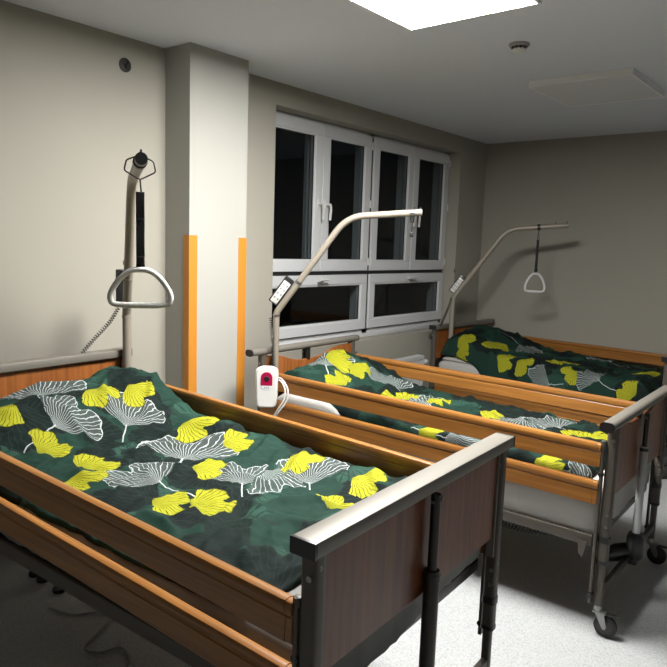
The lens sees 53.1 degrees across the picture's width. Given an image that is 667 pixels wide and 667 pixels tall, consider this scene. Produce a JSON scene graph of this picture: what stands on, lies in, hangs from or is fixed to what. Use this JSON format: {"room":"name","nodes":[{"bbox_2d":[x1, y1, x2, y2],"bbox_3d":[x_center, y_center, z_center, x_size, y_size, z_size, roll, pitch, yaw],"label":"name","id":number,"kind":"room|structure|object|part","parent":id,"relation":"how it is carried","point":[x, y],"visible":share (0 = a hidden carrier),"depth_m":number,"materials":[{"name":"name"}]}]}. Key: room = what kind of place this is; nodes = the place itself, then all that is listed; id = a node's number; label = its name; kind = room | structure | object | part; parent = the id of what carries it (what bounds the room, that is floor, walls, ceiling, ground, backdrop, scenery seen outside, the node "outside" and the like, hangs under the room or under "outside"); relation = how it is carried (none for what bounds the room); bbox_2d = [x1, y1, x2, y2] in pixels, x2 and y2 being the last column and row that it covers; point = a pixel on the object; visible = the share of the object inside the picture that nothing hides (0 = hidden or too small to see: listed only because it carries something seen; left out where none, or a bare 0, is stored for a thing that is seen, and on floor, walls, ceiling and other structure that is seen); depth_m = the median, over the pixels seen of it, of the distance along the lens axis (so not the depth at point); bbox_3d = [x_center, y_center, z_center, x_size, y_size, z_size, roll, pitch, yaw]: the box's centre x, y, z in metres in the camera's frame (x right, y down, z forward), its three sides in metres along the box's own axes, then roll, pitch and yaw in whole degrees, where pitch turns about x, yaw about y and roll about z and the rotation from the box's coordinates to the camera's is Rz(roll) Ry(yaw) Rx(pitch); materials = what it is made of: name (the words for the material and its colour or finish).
{"room":"hospital room","nodes":[
{"label":"hospital room","id":0,"kind":"room"},
{"bbox_2d":[165,42,248,403],"bbox_3d":[-0.751,-0.283,3.941,0.215,2.604,0.423,8,10,39],"label":"pillar","id":1,"kind":"structure","parent":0,"point":[206,89],"depth_m":3.79,"materials":[{"name":"paint"}]},
{"bbox_2d":[183,235,197,392],"bbox_3d":[-0.821,0.242,3.813,0.053,1.592,0.058,8,10,39],"label":"trim","id":2,"kind":"structure","parent":1,"relation":"attached to","point":[189,241],"depth_m":3.75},
{"bbox_2d":[236,238,246,406],"bbox_3d":[-0.586,0.214,4.096,0.053,1.588,0.063,8,10,39],"label":"trim","id":3,"kind":"structure","parent":1,"relation":"attached to","point":[242,245],"depth_m":4.04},
{"bbox_2d":[0,0,486,555],"bbox_3d":[-1.306,-0.266,3.673,0.300,2.604,8.800,8,10,39],"label":"wall","id":4,"kind":"structure","parent":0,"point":[71,119],"depth_m":3.49,"materials":[{"name":"paint"}]},
{"bbox_2d":[119,58,130,71],"bbox_3d":[-1.087,-1.405,3.493,0.014,0.072,0.072,8,10,39],"label":"electrical box","id":5,"kind":"object","parent":4,"relation":"attached to","point":[124,63],"visible":1,"depth_m":3.49,"materials":[{"name":"black plastic"}]},
{"bbox_2d":[271,110,450,345],"bbox_3d":[0.262,-0.795,5.519,0.220,1.653,2.470,8,10,39],"label":"window","id":6,"kind":"structure","parent":4,"relation":"attached to","point":[363,271],"depth_m":5.47,"materials":[{"name":"white plastic"}]},
{"bbox_3d":[-0.299,-0.981,4.767,0.059,1.074,0.596,8,10,39],"label":"sash","id":7,"kind":"part","parent":6,"relation":"part of","materials":[{"name":"white plastic"}]},
{"bbox_3d":[-0.133,-0.219,5.103,0.059,0.453,1.199,8,10,39],"label":"sash","id":8,"kind":"part","parent":6,"relation":"part of","materials":[{"name":"white plastic"}]},
{"bbox_3d":[-0.089,-0.917,4.940,0.061,0.151,0.028,8,10,39],"label":"handle","id":9,"kind":"part","parent":6,"relation":"part of","materials":[{"name":"white plastic"}]},
{"bbox_3d":[-0.082,-0.400,5.041,0.059,0.028,0.112,8,10,39],"label":"handle","id":10,"kind":"part","parent":6,"relation":"part of","materials":[{"name":"white plastic"}]},
{"bbox_3d":[-0.037,-0.923,5.003,0.061,0.151,0.028,8,10,39],"label":"handle","id":11,"kind":"part","parent":6,"relation":"part of","materials":[{"name":"white plastic"}]},
{"bbox_3d":[0.085,-1.030,5.229,0.059,1.074,0.596,8,10,39],"label":"sash","id":12,"kind":"part","parent":6,"relation":"part of","materials":[{"name":"white plastic"}]},
{"bbox_3d":[0.240,0.007,5.622,0.082,0.033,2.466,8,10,39],"label":"sill","id":13,"kind":"part","parent":6,"relation":"part of","materials":[{"name":"white plastic"}]},
{"bbox_3d":[0.207,-0.803,5.565,0.075,1.653,2.470,8,10,39],"label":"frame","id":14,"kind":"part","parent":6,"relation":"part of","materials":[{"name":"white plastic"}]},
{"bbox_3d":[0.488,-1.081,5.715,0.059,1.074,0.596,8,10,39],"label":"sash","id":15,"kind":"part","parent":6,"relation":"part of","materials":[{"name":"white plastic"}]},
{"bbox_3d":[0.653,-0.320,6.050,0.059,0.453,1.199,8,10,39],"label":"sash","id":16,"kind":"part","parent":6,"relation":"part of","materials":[{"name":"white plastic"}]},
{"bbox_3d":[0.871,-1.130,6.176,0.059,1.074,0.596,8,10,39],"label":"sash","id":17,"kind":"part","parent":6,"relation":"part of","materials":[{"name":"white plastic"}]},
{"bbox_2d":[393,354,428,385],"bbox_3d":[0.350,0.496,5.503,0.116,0.520,1.479,8,10,39],"label":"radiator","id":18,"kind":"object","parent":4,"relation":"attached to","point":[418,359],"visible":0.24,"depth_m":5.84,"materials":[{"name":"white metal"}]},
{"bbox_2d":[393,354,423,361],"bbox_3d":[0.338,0.260,5.415,0.076,0.030,1.360,8,10,39],"label":"grille","id":19,"kind":"object","parent":18,"relation":"attached to","point":[413,358],"depth_m":5.81,"materials":[{"name":"white metal"}]},
{"bbox_3d":[0.330,0.513,5.449,0.074,0.500,1.360,8,10,39],"label":"panel","id":20,"kind":"part","parent":18,"relation":"part of","materials":[{"name":"white metal"}]},
{"bbox_2d":[0,443,666,666],"bbox_3d":[1.590,1.510,1.326,8.100,0.100,9.000,8,10,39],"label":"floor","id":21,"kind":"structure","parent":0,"point":[545,617],"depth_m":2.82,"materials":[{"name":"plastic"}]},
{"bbox_2d":[28,571,37,577],"bbox_3d":[-1.387,1.111,3.101,0.056,0.022,0.056,8,10,39],"label":"plug","id":22,"kind":"object","parent":21,"relation":"on","point":[30,574],"visible":0.41,"depth_m":3.08,"materials":[{"name":"black plastic"}]},
{"bbox_2d":[36,576,46,582],"bbox_3d":[-1.330,1.119,3.054,0.056,0.022,0.056,8,10,39],"label":"plug","id":23,"kind":"object","parent":21,"relation":"on","point":[39,579],"visible":0.48,"depth_m":3.03,"materials":[{"name":"black plastic"}]},
{"bbox_2d":[52,586,64,593],"bbox_3d":[-1.220,1.134,2.969,0.056,0.022,0.056,8,10,39],"label":"plug","id":24,"kind":"object","parent":21,"relation":"on","point":[55,590],"visible":0.59,"depth_m":2.95,"materials":[{"name":"black plastic"}]},
{"bbox_2d":[49,607,130,666],"bbox_3d":[-0.939,1.190,2.661,0.172,0.008,0.602,-5,10,-42],"label":"cable","id":25,"kind":"object","parent":21,"relation":"on","point":[51,608],"visible":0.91,"depth_m":2.60,"materials":[{"name":"grey plastic"}]},
{"bbox_2d":[0,347,514,666],"bbox_3d":[-0.560,0.727,2.423,2.148,1.016,1.047,8,9,36],"label":"hospital bed","id":26,"kind":"object","parent":21,"relation":"on","point":[365,562],"visible":0.72,"depth_m":1.77,"materials":[{"name":"beige metal"}]},
{"bbox_3d":[-1.354,0.324,2.977,0.018,0.347,0.927,8,9,36],"label":"headboard","id":27,"kind":"part","parent":26,"relation":"part of","materials":[{"name":"brown wood"}]},
{"bbox_3d":[-1.071,0.441,3.387,0.042,0.674,0.036,8,9,36],"label":"corner post","id":28,"kind":"part","parent":26,"relation":"part of","materials":[{"name":"beige metal"}]},
{"bbox_2d":[107,149,173,367],"bbox_3d":[-0.856,-0.036,2.853,0.234,1.355,0.930,-1,8,-20],"label":"pole","id":29,"kind":"object","parent":26,"relation":"attached to","point":[135,209],"visible":0.96,"depth_m":2.47,"materials":[{"name":"grey metal"}]},
{"bbox_2d":[81,269,123,352],"bbox_3d":[-1.109,-0.094,3.228,0.243,0.432,0.046,-3,9,-34],"label":"remote","id":30,"kind":"object","parent":29,"relation":"hanging from","point":[119,290],"visible":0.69,"depth_m":3.25,"materials":[{"name":"black plastic"}]},
{"bbox_3d":[-1.126,-0.006,3.225,0.204,0.256,0.038,-3,9,-34],"label":"coiled cord","id":31,"kind":"part","parent":30,"relation":"part of","materials":[{"name":"grey plastic"}]},
{"bbox_3d":[-0.709,-0.169,2.456,0.237,0.152,0.021,0,8,-11],"label":"grab handle","id":32,"kind":"part","parent":29,"relation":"part of","materials":[{"name":"white plastic"}]},
{"bbox_3d":[-0.862,0.631,2.018,1.903,0.179,0.034,8,9,36],"label":"rail","id":33,"kind":"part","parent":26,"relation":"part of","materials":[{"name":"brown wood"}]},
{"bbox_3d":[-0.857,0.475,1.997,1.903,0.179,0.034,8,9,36],"label":"rail","id":34,"kind":"part","parent":26,"relation":"part of","materials":[{"name":"brown wood"}]},
{"bbox_2d":[0,504,480,666],"bbox_3d":[-0.565,0.637,2.417,1.938,0.184,0.930,8,9,36],"label":"mattress","id":35,"kind":"object","parent":26,"relation":"on","point":[377,643],"visible":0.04,"depth_m":1.73,"materials":[{"name":"grey fabric"}]},
{"bbox_2d":[0,366,407,603],"bbox_3d":[-0.626,0.405,2.451,1.750,0.276,0.941,8,9,36],"label":"duvet","id":36,"kind":"object","parent":35,"relation":"on","point":[122,438],"visible":0.81,"depth_m":2.40,"materials":[{"name":"fabric"}]},
{"bbox_3d":[-0.089,0.616,1.435,0.019,0.098,0.033,8,9,36],"label":"rail","id":37,"kind":"part","parent":26,"relation":"part of","materials":[{"name":"brown wood"}]},
{"bbox_3d":[-0.079,0.697,1.436,0.020,0.020,0.020,8,9,36],"label":"rail knob","id":38,"kind":"part","parent":26,"relation":"part of","materials":[{"name":"black plastic"}]},
{"bbox_3d":[-0.263,0.390,2.785,1.903,0.179,0.034,8,9,36],"label":"rail","id":39,"kind":"part","parent":26,"relation":"part of","materials":[{"name":"brown wood"}]},
{"bbox_3d":[-0.052,0.760,1.434,0.042,0.628,0.036,8,9,36],"label":"corner post","id":40,"kind":"part","parent":26,"relation":"part of","materials":[{"name":"beige metal"}]},
{"bbox_3d":[0.241,0.557,1.802,0.018,0.301,0.927,8,9,36],"label":"footboard","id":41,"kind":"part","parent":26,"relation":"part of","materials":[{"name":"brown wood"}]},
{"bbox_3d":[0.268,0.534,1.779,0.027,0.224,0.027,8,9,36],"label":"actuator rod","id":42,"kind":"part","parent":26,"relation":"part of","materials":[{"name":"grey metal"}]},
{"bbox_3d":[0.517,1.076,2.260,0.030,0.190,0.026,8,9,36],"label":"telescopic leg","id":43,"kind":"part","parent":26,"relation":"part of","materials":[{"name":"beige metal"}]},
{"bbox_3d":[0.530,0.676,2.207,0.042,0.628,0.036,8,9,36],"label":"corner post","id":44,"kind":"part","parent":26,"relation":"part of","materials":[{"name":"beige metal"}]},
{"bbox_2d":[245,335,666,637],"bbox_3d":[0.596,0.633,3.628,2.109,0.961,1.016,8,10,38],"label":"hospital bed","id":45,"kind":"object","parent":21,"relation":"on","point":[632,445],"visible":0.56,"depth_m":3.13,"materials":[{"name":"brown wood"}]},
{"bbox_3d":[-0.422,0.423,3.907,0.042,0.616,0.036,8,10,38],"label":"corner post","id":46,"kind":"part","parent":45,"relation":"part of","materials":[{"name":"beige metal"}]},
{"bbox_2d":[255,366,288,415],"bbox_3d":[-0.342,0.427,3.737,0.195,0.494,0.123,2,8,-1],"label":"handset","id":47,"kind":"object","parent":45,"relation":"hanging from","point":[266,377],"visible":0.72,"depth_m":3.70,"materials":[{"name":"white plastic"}]},
{"bbox_3d":[-0.324,0.456,3.741,0.158,0.437,0.123,2,8,-1],"label":"cord","id":48,"kind":"part","parent":47,"relation":"part of","materials":[{"name":"white plastic"}]},
{"bbox_3d":[-0.143,0.261,4.226,0.018,0.330,0.826,8,10,38],"label":"headboard","id":49,"kind":"part","parent":45,"relation":"part of","materials":[{"name":"brown wood"}]},
{"bbox_2d":[272,207,421,368],"bbox_3d":[0.057,-0.021,3.808,0.826,1.403,0.045,3,8,7],"label":"pole","id":50,"kind":"object","parent":45,"relation":"attached to","point":[412,213],"visible":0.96,"depth_m":3.75,"materials":[{"name":"metal"}]},
{"bbox_2d":[269,276,293,366],"bbox_3d":[-0.302,-0.063,3.835,0.144,0.538,0.065,1,8,-5],"label":"remote","id":51,"kind":"object","parent":50,"relation":"hanging from","point":[287,282],"visible":0.98,"depth_m":3.81,"materials":[{"name":"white plastic"}]},
{"bbox_3d":[-0.350,0.057,3.841,0.205,0.229,0.054,36,10,-5],"label":"coiled cord","id":52,"kind":"part","parent":51,"relation":"part of","materials":[{"name":"grey plastic"}]},
{"bbox_3d":[0.114,0.351,4.576,0.042,0.616,0.036,8,10,38],"label":"corner post","id":53,"kind":"part","parent":45,"relation":"part of","materials":[{"name":"beige metal"}]},
{"bbox_3d":[0.330,0.530,3.291,1.864,0.125,0.034,8,10,38],"label":"rail","id":54,"kind":"part","parent":45,"relation":"part of","materials":[{"name":"brown wood"}]},
{"bbox_3d":[0.335,0.374,3.270,1.864,0.125,0.034,8,10,38],"label":"rail","id":55,"kind":"part","parent":45,"relation":"part of","materials":[{"name":"brown wood"}]},
{"bbox_3d":[0.895,0.300,3.970,1.864,0.125,0.034,8,10,38],"label":"rail","id":56,"kind":"part","parent":45,"relation":"part of","materials":[{"name":"brown wood"}]},
{"bbox_2d":[358,440,650,536],"bbox_3d":[0.608,0.600,3.654,1.899,0.218,0.840,8,10,38],"label":"mattress","id":57,"kind":"object","parent":45,"relation":"on","point":[536,503],"visible":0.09,"depth_m":2.90,"materials":[{"name":"white fabric"}]},
{"bbox_2d":[277,393,341,415],"bbox_3d":[0.043,0.370,3.984,0.500,0.119,0.692,8,10,38],"label":"pillow","id":58,"kind":"object","parent":57,"relation":"on","point":[298,400],"visible":0.1,"depth_m":3.71,"materials":[{"name":"white fabric"}]},
{"bbox_2d":[284,349,607,477],"bbox_3d":[0.590,0.345,3.634,1.820,0.302,0.854,8,10,38],"label":"duvet","id":59,"kind":"object","parent":57,"relation":"on","point":[339,367],"visible":0.48,"depth_m":3.68,"materials":[{"name":"fabric"}]},
{"bbox_2d":[502,521,554,535],"bbox_3d":[0.894,0.882,3.219,0.631,0.133,0.061,5,8,25],"label":"coiled cable","id":60,"kind":"object","parent":45,"relation":"hanging from","point":[505,524],"visible":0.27,"depth_m":3.20,"materials":[{"name":"black plastic"}]},
{"bbox_3d":[1.058,1.073,2.756,0.020,0.020,0.038,8,10,38],"label":"rail knob","id":61,"kind":"part","parent":45,"relation":"part of","materials":[{"name":"black plastic"}]},
{"bbox_3d":[1.065,0.644,2.714,0.019,0.098,0.033,8,10,38],"label":"rail","id":62,"kind":"part","parent":45,"relation":"part of","materials":[{"name":"brown wood"}]},
{"bbox_3d":[1.071,0.489,2.693,0.019,0.098,0.033,8,10,38],"label":"rail","id":63,"kind":"part","parent":45,"relation":"part of","materials":[{"name":"brown wood"}]},
{"bbox_3d":[1.100,1.030,2.753,0.030,0.190,0.026,8,10,38],"label":"telescopic leg","id":64,"kind":"part","parent":45,"relation":"part of","materials":[{"name":"beige metal"}]},
{"bbox_3d":[1.113,0.655,2.703,0.042,0.576,0.036,8,10,38],"label":"corner post","id":65,"kind":"part","parent":45,"relation":"part of","materials":[{"name":"beige metal"}]},
{"bbox_3d":[1.385,0.489,3.026,0.018,0.298,0.826,8,10,38],"label":"footboard","id":66,"kind":"part","parent":45,"relation":"part of","materials":[{"name":"brown wood"}]},
{"bbox_3d":[1.390,0.439,2.972,0.022,0.172,0.022,8,10,38],"label":"actuator rod","id":67,"kind":"part","parent":45,"relation":"part of","materials":[{"name":"grey metal"}]},
{"bbox_3d":[1.636,0.959,3.422,0.030,0.190,0.026,8,10,38],"label":"telescopic leg","id":68,"kind":"part","parent":45,"relation":"part of","materials":[{"name":"beige metal"}]},
{"bbox_3d":[1.648,0.584,3.372,0.042,0.576,0.036,8,10,38],"label":"corner post","id":69,"kind":"part","parent":45,"relation":"part of","materials":[{"name":"beige metal"}]},
{"bbox_2d":[429,319,666,478],"bbox_3d":[1.934,0.441,5.703,2.109,0.880,1.019,9,10,43],"label":"hospital bed","id":70,"kind":"object","parent":21,"relation":"on","point":[440,334],"visible":0.3,"depth_m":5.82,"materials":[{"name":"beige metal"}]},
{"bbox_3d":[0.897,0.225,6.015,0.042,0.538,0.036,9,10,43],"label":"corner post","id":71,"kind":"part","parent":70,"relation":"part of","materials":[{"name":"beige metal"}]},
{"bbox_2d":[439,360,479,374],"bbox_3d":[1.933,0.384,5.707,1.899,0.147,0.855,9,10,43],"label":"mattress","id":72,"kind":"object","parent":70,"relation":"on","point":[447,364],"visible":0.03,"depth_m":5.91,"materials":[{"name":"white fabric"}]},
{"bbox_2d":[442,356,469,363],"bbox_3d":[1.367,0.202,6.145,0.400,0.068,0.705,9,10,43],"label":"pillow","id":73,"kind":"object","parent":72,"relation":"on","point":[450,358],"visible":0.12,"depth_m":5.95,"materials":[{"name":"white fabric"}]},
{"bbox_2d":[441,325,663,401],"bbox_3d":[1.901,0.241,5.706,1.802,0.455,0.892,9,10,43],"label":"duvet","id":74,"kind":"object","parent":72,"relation":"on","point":[493,351],"visible":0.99,"depth_m":5.51,"materials":[{"name":"fabric"}]},
{"bbox_3d":[1.228,0.058,6.335,0.018,0.266,0.899,9,10,43],"label":"headboard","id":75,"kind":"part","parent":70,"relation":"part of","materials":[{"name":"brown wood"}]},
{"bbox_2d":[448,221,567,338],"bbox_3d":[1.496,-0.268,5.831,0.950,1.423,0.073,4,8,17],"label":"pole","id":76,"kind":"object","parent":70,"relation":"attached to","point":[538,227],"visible":0.97,"depth_m":5.75,"materials":[{"name":"grey metal"}]},
{"bbox_2d":[439,275,465,325],"bbox_3d":[1.020,-0.297,5.897,0.302,0.450,0.124,-4,9,-36],"label":"remote","id":77,"kind":"object","parent":76,"relation":"hanging from","point":[461,278],"visible":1,"depth_m":5.92,"materials":[{"name":"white plastic"}]},
{"bbox_3d":[0.984,-0.189,5.870,0.090,0.231,0.220,38,16,6],"label":"coiled cord","id":78,"kind":"part","parent":77,"relation":"part of","materials":[{"name":"grey plastic"}]},
{"bbox_3d":[1.730,-0.436,5.736,0.183,0.173,0.020,3,8,5],"label":"grab handle","id":79,"kind":"part","parent":76,"relation":"part of","materials":[{"name":"white plastic"}]},
{"bbox_3d":[1.611,0.606,5.404,1.864,0.103,0.034,9,10,43],"label":"rail","id":80,"kind":"part","parent":70,"relation":"part of","materials":[{"name":"brown wood"}]},
{"bbox_3d":[2.253,0.142,6.011,1.864,0.103,0.034,9,10,43],"label":"rail","id":81,"kind":"part","parent":70,"relation":"part of","materials":[{"name":"brown wood"}]},
{"bbox_3d":[2.321,0.456,4.683,0.042,0.528,0.036,9,10,43],"label":"corner post","id":82,"kind":"part","parent":70,"relation":"part of","materials":[{"name":"beige metal"}]},
{"bbox_2d":[4,0,666,143],"bbox_3d":[1.680,-1.179,0.967,8.100,0.120,9.000,8,10,39],"label":"ceiling","id":83,"kind":"structure","parent":0,"point":[464,78],"depth_m":3.54,"materials":[{"name":"paint"}]},
{"bbox_2d":[348,0,541,30],"bbox_3d":[0.353,-1.367,2.622,0.635,0.035,0.798,8,10,39],"label":"recessed light","id":84,"kind":"object","parent":83,"relation":"in","point":[411,15],"visible":1,"depth_m":2.83,"materials":[{"name":"white plastic"}]},
{"bbox_2d":[509,41,529,53],"bbox_3d":[0.941,-1.446,3.387,0.104,0.040,0.104,8,10,39],"label":"smoke detector","id":85,"kind":"object","parent":83,"relation":"attached to","point":[518,47],"visible":1,"depth_m":3.36,"materials":[{"name":"grey plastic"}]},
{"bbox_2d":[529,68,664,106],"bbox_3d":[1.663,-1.533,4.200,0.615,0.035,0.695,8,10,39],"label":"recessed light","id":86,"kind":"object","parent":83,"relation":"in","point":[628,84],"visible":1,"depth_m":4.11,"materials":[{"name":"white plastic"}]},
{"bbox_2d":[477,131,666,421],"bbox_3d":[4.475,-0.181,4.490,7.600,2.604,0.200,8,10,39],"label":"wall","id":87,"kind":"structure","parent":0,"point":[604,274],"depth_m":6.12,"materials":[{"name":"paint"}]}
]}

